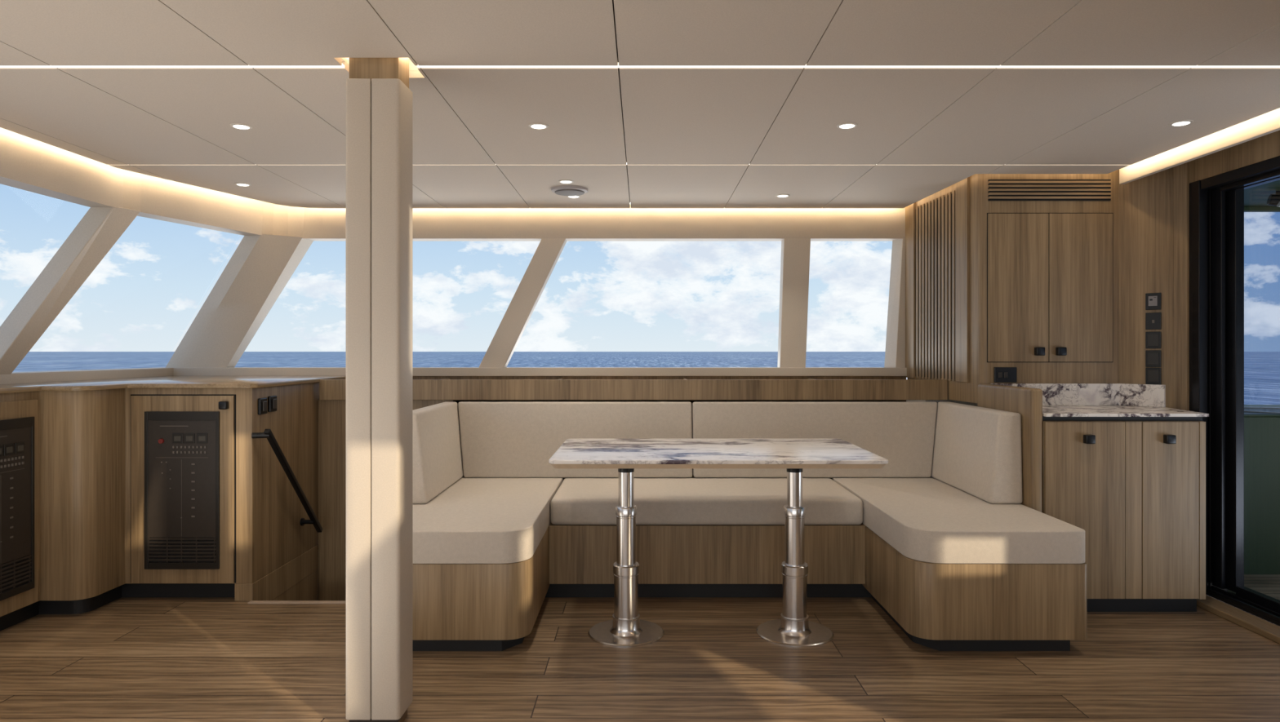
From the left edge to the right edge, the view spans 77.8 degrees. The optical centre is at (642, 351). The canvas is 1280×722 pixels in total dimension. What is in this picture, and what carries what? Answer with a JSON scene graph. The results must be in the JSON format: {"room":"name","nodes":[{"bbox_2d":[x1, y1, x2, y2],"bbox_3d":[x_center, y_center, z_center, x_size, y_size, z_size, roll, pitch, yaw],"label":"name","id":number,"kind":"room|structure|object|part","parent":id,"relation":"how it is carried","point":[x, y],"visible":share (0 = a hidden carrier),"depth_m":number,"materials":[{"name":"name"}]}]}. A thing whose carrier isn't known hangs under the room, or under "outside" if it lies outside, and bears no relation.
{"room":"yacht interior","nodes":[
{"label":"yacht interior","id":0,"kind":"room"},
{"bbox_2d":[272,400,454,600],"bbox_3d":[-1.445,1.379,4.020,0.790,2.223,0.840,0,0,0],"label":"wall","id":1,"kind":"structure","parent":0,"point":[328,583],"depth_m":4.40,"materials":[{"name":"brown wood"}]},
{"bbox_2d":[247,600,346,604],"bbox_3d":[-1.445,1.162,3.630,0.710,0.036,0.030,0,0,0],"label":"trim","id":2,"kind":"structure","parent":1,"relation":"attached to","point":[251,602],"depth_m":3.62,"materials":[{"name":"brown wood"}]},
{"bbox_2d":[0,0,1279,208],"bbox_3d":[-0.113,-0.897,1.685,4.825,0.035,6.370,0,0,0],"label":"ceiling","id":3,"kind":"structure","parent":0,"point":[695,137],"depth_m":2.69,"materials":[{"name":"white paint"}]},
{"bbox_2d":[0,63,344,67],"bbox_3d":[-1.724,-0.886,2.455,1.593,0.007,0.027,0,0,0],"label":"led strip","id":4,"kind":"object","parent":3,"relation":"attached to","point":[342,65],"visible":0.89,"depth_m":2.46,"materials":[{"name":"white"}]},
{"bbox_2d":[229,123,252,129],"bbox_3d":[-1.565,-0.877,3.095,0.080,0.006,0.080,0,0,0],"label":"recessed light","id":5,"kind":"object","parent":3,"relation":"in","point":[238,126],"visible":1,"depth_m":3.08,"materials":[{"name":"white"}]},
{"bbox_2d":[234,182,251,186],"bbox_3d":[-2.100,-0.877,4.170,0.080,0.006,0.080,0,0,0],"label":"recessed light","id":6,"kind":"object","parent":3,"relation":"in","point":[236,184],"visible":1,"depth_m":4.16,"materials":[{"name":"white"}]},
{"bbox_2d":[342,57,418,71],"bbox_3d":[-0.812,-0.936,2.462,0.249,0.068,0.199,0,0,0],"label":"light","id":7,"kind":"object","parent":3,"relation":"attached to","point":[412,67],"depth_m":2.55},
{"bbox_2d":[528,122,548,128],"bbox_3d":[-0.405,-0.877,3.090,0.080,0.006,0.080,0,0,0],"label":"recessed light","id":8,"kind":"object","parent":3,"relation":"in","point":[536,125],"visible":1,"depth_m":3.08,"materials":[{"name":"white"}]},
{"bbox_2d":[558,179,573,183],"bbox_3d":[-0.395,-0.877,4.100,0.080,0.006,0.080,0,0,0],"label":"recessed light","id":9,"kind":"object","parent":3,"relation":"in","point":[563,181],"visible":1,"depth_m":4.08,"materials":[{"name":"white"}]},
{"bbox_2d":[551,185,587,195],"bbox_3d":[-0.395,-0.867,4.300,0.200,0.026,0.200,0,0,0],"label":"ceiling speaker","id":10,"kind":"object","parent":3,"relation":"attached to","point":[563,190],"visible":1,"depth_m":4.24,"materials":[{"name":"grey plastic"}]},
{"bbox_2d":[554,189,584,195],"bbox_3d":[-0.395,-0.860,4.300,0.164,0.011,0.164,0,0,0],"label":"grille","id":11,"kind":"object","parent":10,"relation":"attached to","point":[559,192],"depth_m":4.27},
{"bbox_2d":[566,195,580,198],"bbox_3d":[-0.390,-0.877,4.490,0.080,0.006,0.080,0,0,0],"label":"recessed light","id":12,"kind":"object","parent":3,"relation":"in","point":[571,197],"visible":0.7,"depth_m":4.49,"materials":[{"name":"white"}]},
{"bbox_2d":[775,194,790,197],"bbox_3d":[0.790,-0.877,4.470,0.080,0.006,0.080,0,0,0],"label":"recessed light","id":13,"kind":"object","parent":3,"relation":"in","point":[778,195],"visible":1,"depth_m":4.46,"materials":[{"name":"white"}]},
{"bbox_2d":[836,122,857,128],"bbox_3d":[0.795,-0.877,3.085,0.080,0.006,0.080,0,0,0],"label":"recessed light","id":14,"kind":"object","parent":3,"relation":"in","point":[846,125],"visible":1,"depth_m":3.07,"materials":[{"name":"white"}]},
{"bbox_2d":[416,62,1279,67],"bbox_3d":[0.801,-0.886,2.455,2.998,0.007,0.027,0,0,0],"label":"led strip","id":15,"kind":"object","parent":3,"relation":"attached to","point":[618,65],"visible":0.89,"depth_m":2.46,"materials":[{"name":"white plastic"}]},
{"bbox_2d":[1168,120,1193,126],"bbox_3d":[2.070,-0.877,3.050,0.080,0.006,0.080,0,0,0],"label":"recessed light","id":16,"kind":"object","parent":3,"relation":"in","point":[1182,122],"visible":1,"depth_m":3.04,"materials":[{"name":"white"}]},
{"bbox_2d":[0,549,1279,721],"bbox_3d":[-0.220,1.180,1.750,5.760,0.060,6.700,0,0,0],"label":"floor","id":17,"kind":"structure","parent":0,"point":[124,660],"depth_m":2.87,"materials":[{"name":"brown wood"}]},
{"bbox_2d":[0,382,322,631],"bbox_3d":[-2.301,0.689,1.705,1.158,1.042,6.390,0,0,0],"label":"base cabinet","id":18,"kind":"object","parent":17,"relation":"on","point":[89,446],"depth_m":3.64,"materials":[{"name":"brown wood"}]},
{"bbox_3d":[-2.575,0.585,3.183,0.006,0.538,0.313,0,0,0],"label":"plate","id":19,"kind":"part","parent":18,"relation":"part of","materials":[{"name":"black metal"}]},
{"bbox_3d":[-2.570,0.637,3.183,0.016,0.723,0.341,0,0,0],"label":"breaker panel","id":20,"kind":"part","parent":18,"relation":"part of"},
{"bbox_3d":[-2.584,0.635,3.143,0.012,0.864,0.485,0,0,0],"label":"cabinet door","id":21,"kind":"part","parent":18,"relation":"part of","materials":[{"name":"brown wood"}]},
{"bbox_2d":[0,375,346,393],"bbox_3d":[-2.337,0.158,1.708,1.125,0.020,6.395,0,0,0],"label":"countertop","id":22,"kind":"structure","parent":18,"relation":"on","point":[171,381],"depth_m":3.83,"materials":[{"name":"white stone"}]},
{"bbox_3d":[-2.114,0.585,3.644,0.313,0.538,0.006,0,0,0],"label":"plate","id":23,"kind":"part","parent":18,"relation":"part of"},
{"bbox_3d":[-2.114,0.637,3.639,0.341,0.723,0.016,0,0,0],"label":"breaker panel","id":24,"kind":"part","parent":18,"relation":"part of","materials":[{"name":"black metal"}]},
{"bbox_3d":[-2.116,0.635,3.654,0.471,0.864,0.013,0,0,0],"label":"cabinet door","id":25,"kind":"part","parent":18,"relation":"part of","materials":[{"name":"brown wood"}]},
{"bbox_2d":[130,394,235,395],"bbox_3d":[-2.117,0.201,3.659,0.486,0.005,0.003,0,0,0],"label":"trim","id":26,"kind":"structure","parent":18,"relation":"attached to","point":[131,394],"depth_m":3.66,"materials":[{"name":"brown wood"}]},
{"bbox_3d":[-1.919,0.246,3.635,0.038,0.037,0.026,0,0,0],"label":"knob","id":27,"kind":"part","parent":18,"relation":"part of","materials":[{"name":"black metal"}]},
{"bbox_2d":[234,395,235,583],"bbox_3d":[-1.878,0.633,3.659,0.006,0.867,0.003,0,0,0],"label":"trim","id":28,"kind":"structure","parent":18,"relation":"attached to","point":[234,395],"depth_m":3.66,"materials":[{"name":"brown wood"}]},
{"bbox_2d":[257,398,266,414],"bbox_3d":[-1.789,0.258,3.745,0.022,0.076,0.072,0,0,0],"label":"switch plate","id":29,"kind":"object","parent":18,"relation":"attached to","point":[262,402],"visible":1,"depth_m":3.73,"materials":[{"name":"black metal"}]},
{"bbox_2d":[267,395,276,412],"bbox_3d":[-1.789,0.253,3.845,0.022,0.076,0.072,0,0,0],"label":"switch plate","id":30,"kind":"object","parent":18,"relation":"attached to","point":[272,400],"visible":1,"depth_m":3.83,"materials":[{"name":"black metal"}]},
{"bbox_3d":[-1.840,1.141,4.029,0.084,0.138,0.738,0,0,0],"label":"panel","id":31,"kind":"part","parent":18,"relation":"part of","materials":[{"name":"brown wood"}]},
{"bbox_3d":[-1.763,0.665,3.962,0.082,0.613,0.629,0,0,0],"label":"handrail","id":32,"kind":"part","parent":18,"relation":"part of","materials":[{"name":"black metal"}]},
{"bbox_2d":[346,57,412,721],"bbox_3d":[-0.811,0.087,2.451,0.168,2.125,0.137,0,0,0],"label":"column","id":33,"kind":"structure","parent":17,"relation":"on","point":[379,96],"depth_m":2.38,"materials":[{"name":"beige leather"}]},
{"bbox_2d":[548,439,888,647],"bbox_3d":[0.280,0.774,3.263,1.252,0.752,0.734,0,0,0],"label":"table","id":34,"kind":"object","parent":17,"relation":"on","point":[794,629],"visible":1,"depth_m":3.20,"materials":[{"name":"stone"}]},
{"bbox_3d":[-0.067,1.145,3.240,0.310,0.010,0.310,0,0,0],"label":"plate","id":35,"kind":"part","parent":34,"relation":"part of","materials":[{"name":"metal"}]},
{"bbox_3d":[0.621,1.145,3.240,0.310,0.010,0.310,0,0,0],"label":"plate","id":36,"kind":"part","parent":34,"relation":"part of","materials":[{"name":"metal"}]},
{"bbox_2d":[412,522,1087,651],"bbox_3d":[0.300,0.978,3.679,2.780,0.345,1.352,0,0,0],"label":"settee base","id":37,"kind":"object","parent":17,"relation":"on","point":[456,607],"visible":0.62,"depth_m":3.06,"materials":[{"name":"brown wood"}]},
{"bbox_2d":[412,476,563,564],"bbox_3d":[-0.760,0.742,3.655,0.660,0.124,1.310,0,0,0],"label":"seat cushion","id":38,"kind":"object","parent":37,"relation":"on","point":[474,520],"visible":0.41,"depth_m":3.19,"materials":[{"name":"fabric"}]},
{"bbox_2d":[412,401,463,503],"bbox_3d":[-1.023,0.477,3.941,0.133,0.404,0.832,0,0,0],"label":"cushion","id":39,"kind":"object","parent":38,"relation":"on","point":[437,452],"visible":0.65,"depth_m":3.77,"materials":[{"name":"fabric"}]},
{"bbox_2d":[550,477,862,524],"bbox_3d":[0.297,0.743,3.985,1.449,0.123,0.650,0,0,0],"label":"seat cushion","id":40,"kind":"object","parent":37,"relation":"on","point":[577,500],"visible":1,"depth_m":3.67,"materials":[{"name":"fabric"}]},
{"bbox_2d":[457,401,692,477],"bbox_3d":[-0.370,0.477,4.309,1.277,0.404,0.097,0,0,0],"label":"cushion","id":41,"kind":"object","parent":40,"relation":"on","point":[499,439],"visible":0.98,"depth_m":4.30,"materials":[{"name":"fabric"}]},
{"bbox_2d":[692,401,937,477],"bbox_3d":[0.942,0.477,4.309,1.337,0.404,0.097,0,0,0],"label":"cushion","id":42,"kind":"object","parent":40,"relation":"on","point":[902,433],"visible":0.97,"depth_m":4.30,"materials":[{"name":"fabric"}]},
{"bbox_2d":[831,476,1084,564],"bbox_3d":[1.357,0.742,3.655,0.665,0.124,1.310,0,0,0],"label":"seat cushion","id":43,"kind":"object","parent":37,"relation":"on","point":[931,520],"visible":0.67,"depth_m":3.14,"materials":[{"name":"fabric"}]},
{"bbox_2d":[930,401,1022,503],"bbox_3d":[1.619,0.477,3.941,0.147,0.404,0.832,0,0,0],"label":"cushion","id":44,"kind":"object","parent":43,"relation":"on","point":[977,450],"visible":0.9,"depth_m":3.70,"materials":[{"name":"fabric"}]},
{"bbox_2d":[977,383,1042,512],"bbox_3d":[1.724,0.656,3.748,0.055,0.987,0.565,0,0,0],"label":"end panel","id":45,"kind":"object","parent":17,"relation":"on","point":[1026,402],"depth_m":3.50,"materials":[{"name":"brown wood"}]},
{"bbox_2d":[905,169,1118,406],"bbox_3d":[2.016,0.087,4.448,0.769,2.125,0.964,0,0,0],"label":"tall cabinet","id":46,"kind":"object","parent":17,"relation":"on","point":[1020,271],"visible":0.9,"depth_m":4.00,"materials":[{"name":"brown wood"}]},
{"bbox_2d":[994,367,1016,382],"bbox_3d":[1.825,0.117,3.993,0.111,0.076,0.015,0,0,0],"label":"socket plate","id":47,"kind":"object","parent":46,"relation":"attached to","point":[1002,375],"visible":1,"depth_m":3.99,"materials":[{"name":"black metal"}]},
{"bbox_3d":[1.892,-0.322,3.998,0.306,0.748,0.008,0,0,0],"label":"cabinet door","id":48,"kind":"part","parent":46,"relation":"part of","materials":[{"name":"brown wood"}]},
{"bbox_3d":[1.992,-0.001,3.981,0.044,0.042,0.029,0,0,0],"label":"knob","id":49,"kind":"part","parent":46,"relation":"part of","materials":[{"name":"black metal"}]},
{"bbox_2d":[987,179,1111,200],"bbox_3d":[2.048,-0.813,3.995,0.612,0.106,0.011,0,0,0],"label":"grille","id":50,"kind":"object","parent":46,"relation":"attached to","point":[997,189],"depth_m":3.99,"materials":[{"name":"brown wood"}]},
{"bbox_3d":[2.100,-0.001,3.981,0.044,0.042,0.029,0,0,0],"label":"knob","id":51,"kind":"part","parent":46,"relation":"part of","materials":[{"name":"black metal"}]},
{"bbox_3d":[2.207,-0.322,3.998,0.320,0.748,0.008,0,0,0],"label":"cabinet door","id":52,"kind":"part","parent":46,"relation":"part of","materials":[{"name":"brown wood"}]},
{"bbox_2d":[1042,416,1205,612],"bbox_3d":[2.136,0.717,3.700,0.767,0.866,0.540,0,0,0],"label":"base cabinet","id":53,"kind":"object","parent":17,"relation":"on","point":[1135,486],"visible":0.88,"depth_m":3.46,"materials":[{"name":"brown wood"}]},
{"bbox_3d":[1.929,0.693,3.465,0.347,0.773,0.013,0,0,0],"label":"cabinet door","id":54,"kind":"part","parent":53,"relation":"part of","materials":[{"name":"brown wood"}]},
{"bbox_3d":[1.939,0.381,3.445,0.040,0.038,0.029,0,0,0],"label":"knob","id":55,"kind":"part","parent":53,"relation":"part of","materials":[{"name":"black metal"}]},
{"bbox_2d":[1042,405,1208,417],"bbox_3d":[2.144,0.277,3.724,0.782,0.014,0.552,0,0,0],"label":"countertop","id":56,"kind":"structure","parent":53,"relation":"on","point":[1047,411],"depth_m":3.57,"materials":[{"name":"white stone"}]},
{"bbox_2d":[990,383,1165,407],"bbox_3d":[2.143,0.215,3.918,0.779,0.109,0.164,0,0,0],"label":"marble upstand","id":57,"kind":"object","parent":56,"relation":"on","point":[1053,394],"visible":0.84,"depth_m":3.98,"materials":[{"name":"white stone"}]},
{"bbox_3d":[2.288,0.381,3.445,0.040,0.038,0.029,0,0,0],"label":"knob","id":58,"kind":"part","parent":53,"relation":"part of","materials":[{"name":"black metal"}]},
{"bbox_3d":[2.303,0.693,3.465,0.245,0.773,0.013,0,0,0],"label":"cabinet door","id":59,"kind":"part","parent":53,"relation":"part of","materials":[{"name":"brown wood"}]},
{"bbox_2d":[412,376,906,480],"bbox_3d":[-0.655,0.651,4.997,4.590,0.997,0.125,0,0,0],"label":"wall","id":60,"kind":"structure","parent":0,"point":[413,377],"depth_m":4.93,"materials":[{"name":"brown wood"}]},
{"bbox_2d":[165,234,313,368],"bbox_3d":[-2.533,-0.302,4.910,0.905,0.815,0.240,0,0,0],"label":"window mullion","id":61,"kind":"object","parent":60,"relation":"attached to","point":[260,267],"depth_m":4.90,"materials":[{"name":"beige paint"}]},
{"bbox_2d":[478,238,567,368],"bbox_3d":[-0.749,-0.302,4.982,0.546,0.815,0.095,0,0,0],"label":"window mullion","id":62,"kind":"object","parent":60,"relation":"attached to","point":[501,348],"depth_m":4.93,"materials":[{"name":"beige paint"}]},
{"bbox_2d":[173,367,906,376],"bbox_3d":[-0.630,0.127,4.982,4.550,0.053,0.155,0,0,0],"label":"trim","id":63,"kind":"structure","parent":60,"relation":"attached to","point":[416,371],"depth_m":4.91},
{"bbox_2d":[319,378,947,399],"bbox_3d":[-0.051,0.211,4.645,3.453,0.112,0.570,0,0,0],"label":"wall panel","id":64,"kind":"object","parent":60,"relation":"attached to","point":[445,388],"visible":0.99,"depth_m":4.36,"materials":[{"name":"brown wood"}]},
{"bbox_2d":[777,238,810,368],"bbox_3d":[0.950,-0.302,4.982,0.192,0.815,0.095,0,0,0],"label":"trim","id":65,"kind":"structure","parent":60,"relation":"attached to","point":[795,252],"depth_m":4.93,"materials":[{"name":"beige paint"}]},
{"bbox_2d":[884,238,905,368],"bbox_3d":[1.596,-0.302,4.982,0.129,0.815,0.095,0,0,0],"label":"trim","id":66,"kind":"structure","parent":60,"relation":"attached to","point":[895,353],"depth_m":4.96,"materials":[{"name":"beige paint"}]},
{"bbox_2d":[1118,167,1173,408],"bbox_3d":[2.500,0.087,3.947,0.200,2.125,0.305,0,0,0],"label":"wall","id":67,"kind":"structure","parent":0,"point":[1145,204],"depth_m":3.92,"materials":[{"name":"brown wood"}]},
{"bbox_2d":[1145,350,1161,367],"bbox_3d":[2.497,0.035,3.879,0.047,0.082,0.054,0,0,0],"label":"module","id":68,"kind":"object","parent":67,"relation":"attached to","point":[1153,357],"visible":1,"depth_m":3.87,"materials":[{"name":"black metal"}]},
{"bbox_2d":[1145,312,1161,329],"bbox_3d":[2.497,-0.149,3.879,0.047,0.082,0.054,0,0,0],"label":"module","id":69,"kind":"object","parent":67,"relation":"attached to","point":[1153,320],"visible":1,"depth_m":3.87,"materials":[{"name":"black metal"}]},
{"bbox_2d":[1145,293,1161,310],"bbox_3d":[2.497,-0.245,3.879,0.047,0.082,0.054,0,0,0],"label":"module","id":70,"kind":"object","parent":67,"relation":"attached to","point":[1153,300],"visible":1,"depth_m":3.87,"materials":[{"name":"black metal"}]},
{"bbox_2d":[1145,331,1161,348],"bbox_3d":[2.497,-0.056,3.879,0.047,0.082,0.054,0,0,0],"label":"module","id":71,"kind":"object","parent":67,"relation":"attached to","point":[1153,340],"visible":1,"depth_m":3.87,"materials":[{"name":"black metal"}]},
{"bbox_2d":[1145,368,1161,385],"bbox_3d":[2.497,0.120,3.879,0.047,0.082,0.054,0,0,0],"label":"module","id":72,"kind":"object","parent":67,"relation":"attached to","point":[1153,375],"visible":1,"depth_m":3.87,"materials":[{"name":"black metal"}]},
{"bbox_2d":[1173,161,1190,410],"bbox_3d":[2.576,0.087,3.799,0.053,2.125,0.061,0,0,0],"label":"trim","id":73,"kind":"structure","parent":67,"relation":"attached to","point":[1181,173],"depth_m":3.79,"materials":[{"name":"brown wood"}]},
{"bbox_2d":[1119,107,1279,184],"bbox_3d":[2.373,-0.901,1.215,0.025,0.147,5.430,0,0,0],"label":"trim","id":74,"kind":"structure","parent":67,"relation":"attached to","point":[1267,123],"depth_m":3.32,"materials":[{"name":"beige leather"}]},
{"bbox_2d":[1190,130,1279,182],"bbox_3d":[2.650,0.087,1.300,0.100,2.125,5.600,0,0,0],"label":"wall","id":75,"kind":"structure","parent":0,"point":[1266,147],"depth_m":3.47,"materials":[{"name":"brown wood"}]},
{"bbox_2d":[1189,155,1279,626],"bbox_3d":[2.678,0.161,3.042,0.165,1.922,1.485,0,0,0],"label":"door","id":76,"kind":"structure","parent":75,"relation":"in","point":[1216,202],"depth_m":3.64,"materials":[{"name":"black metal"}]},
{"bbox_2d":[1196,595,1279,644],"bbox_3d":[2.550,1.136,1.100,0.100,0.028,5.200,0,0,0],"label":"baseboard","id":77,"kind":"structure","parent":75,"relation":"attached to","point":[1268,630],"depth_m":3.35,"materials":[{"name":"brown wood"}]},
{"bbox_2d":[1206,574,1279,626],"bbox_3d":[4.630,1.165,0.510,3.740,0.070,7.020,0,0,0],"label":"deck","id":78,"kind":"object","parent":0,"point":[1268,585],"depth_m":3.85,"materials":[{"name":"brown wood"}]},
{"bbox_2d":[1244,404,1279,574],"bbox_3d":[4.360,0.981,4.380,3.280,1.339,0.740,0,0,0],"label":"bulwark","id":79,"kind":"object","parent":78,"relation":"on","point":[1261,422],"visible":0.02,"depth_m":4.02,"materials":[{"name":"green paint"}]},
{"bbox_3d":[4.360,0.324,4.380,3.280,0.012,0.740,0,0,0],"label":"cap rail","id":80,"kind":"part","parent":79,"relation":"part of","materials":[{"name":"grey paint"}]},
{"bbox_3d":[-0.225,-0.990,1.775,5.950,0.030,6.750,0,0,0],"label":"roof","id":81,"kind":"structure","parent":0,"visible":0},
{"bbox_2d":[0,127,905,241],"bbox_3d":[-0.520,-0.839,1.775,4.340,0.272,6.550,0,0,0],"label":"cove","id":82,"kind":"structure","parent":81,"relation":"attached to","point":[26,163],"depth_m":4.93,"materials":[{"name":"beige leather"}]},
{"bbox_3d":[-2.972,0.657,1.700,0.175,0.985,6.400,0,0,0],"label":"wall","id":83,"kind":"structure","parent":0,"visible":0},
{"bbox_2d":[0,207,140,374],"bbox_3d":[-2.771,-0.302,3.760,0.485,0.815,0.477,0,0,0],"label":"window mullion","id":84,"kind":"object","parent":83,"relation":"attached to","point":[100,228],"depth_m":3.74,"materials":[{"name":"beige paint"}]},
{"bbox_2d":[0,367,173,384],"bbox_3d":[-2.985,0.133,1.780,0.170,0.065,6.560,0,0,0],"label":"trim","id":85,"kind":"structure","parent":83,"relation":"attached to","point":[78,375],"depth_m":4.12,"materials":[{"name":"beige paint"}]},
{"label":"outside","id":86,"kind":"structure","parent":0,"visible":0},
{"bbox_2d":[13,351,1279,404],"bbox_3d":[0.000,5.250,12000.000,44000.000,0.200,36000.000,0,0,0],"label":"sea","id":87,"kind":"structure","parent":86,"point":[1261,369],"depth_m":521.42,"materials":[{"name":"liquid"}]},
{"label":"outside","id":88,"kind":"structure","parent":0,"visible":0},
{"bbox_2d":[1244,180,1279,212],"bbox_3d":[3.480,-0.840,3.520,1.440,0.120,1.840,0,0,0],"label":"overhang","id":89,"kind":"object","parent":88,"point":[1255,198],"visible":0.18,"depth_m":4.15,"materials":[{"name":"green paint"}]},
{"bbox_2d":[1266,191,1279,207],"bbox_3d":[3.190,-0.760,3.975,0.100,0.091,0.079,0,0,0],"label":"spotlight","id":90,"kind":"object","parent":89,"relation":"attached to","point":[1273,199],"visible":1,"depth_m":3.97,"materials":[{"name":"black metal"}]}
]}

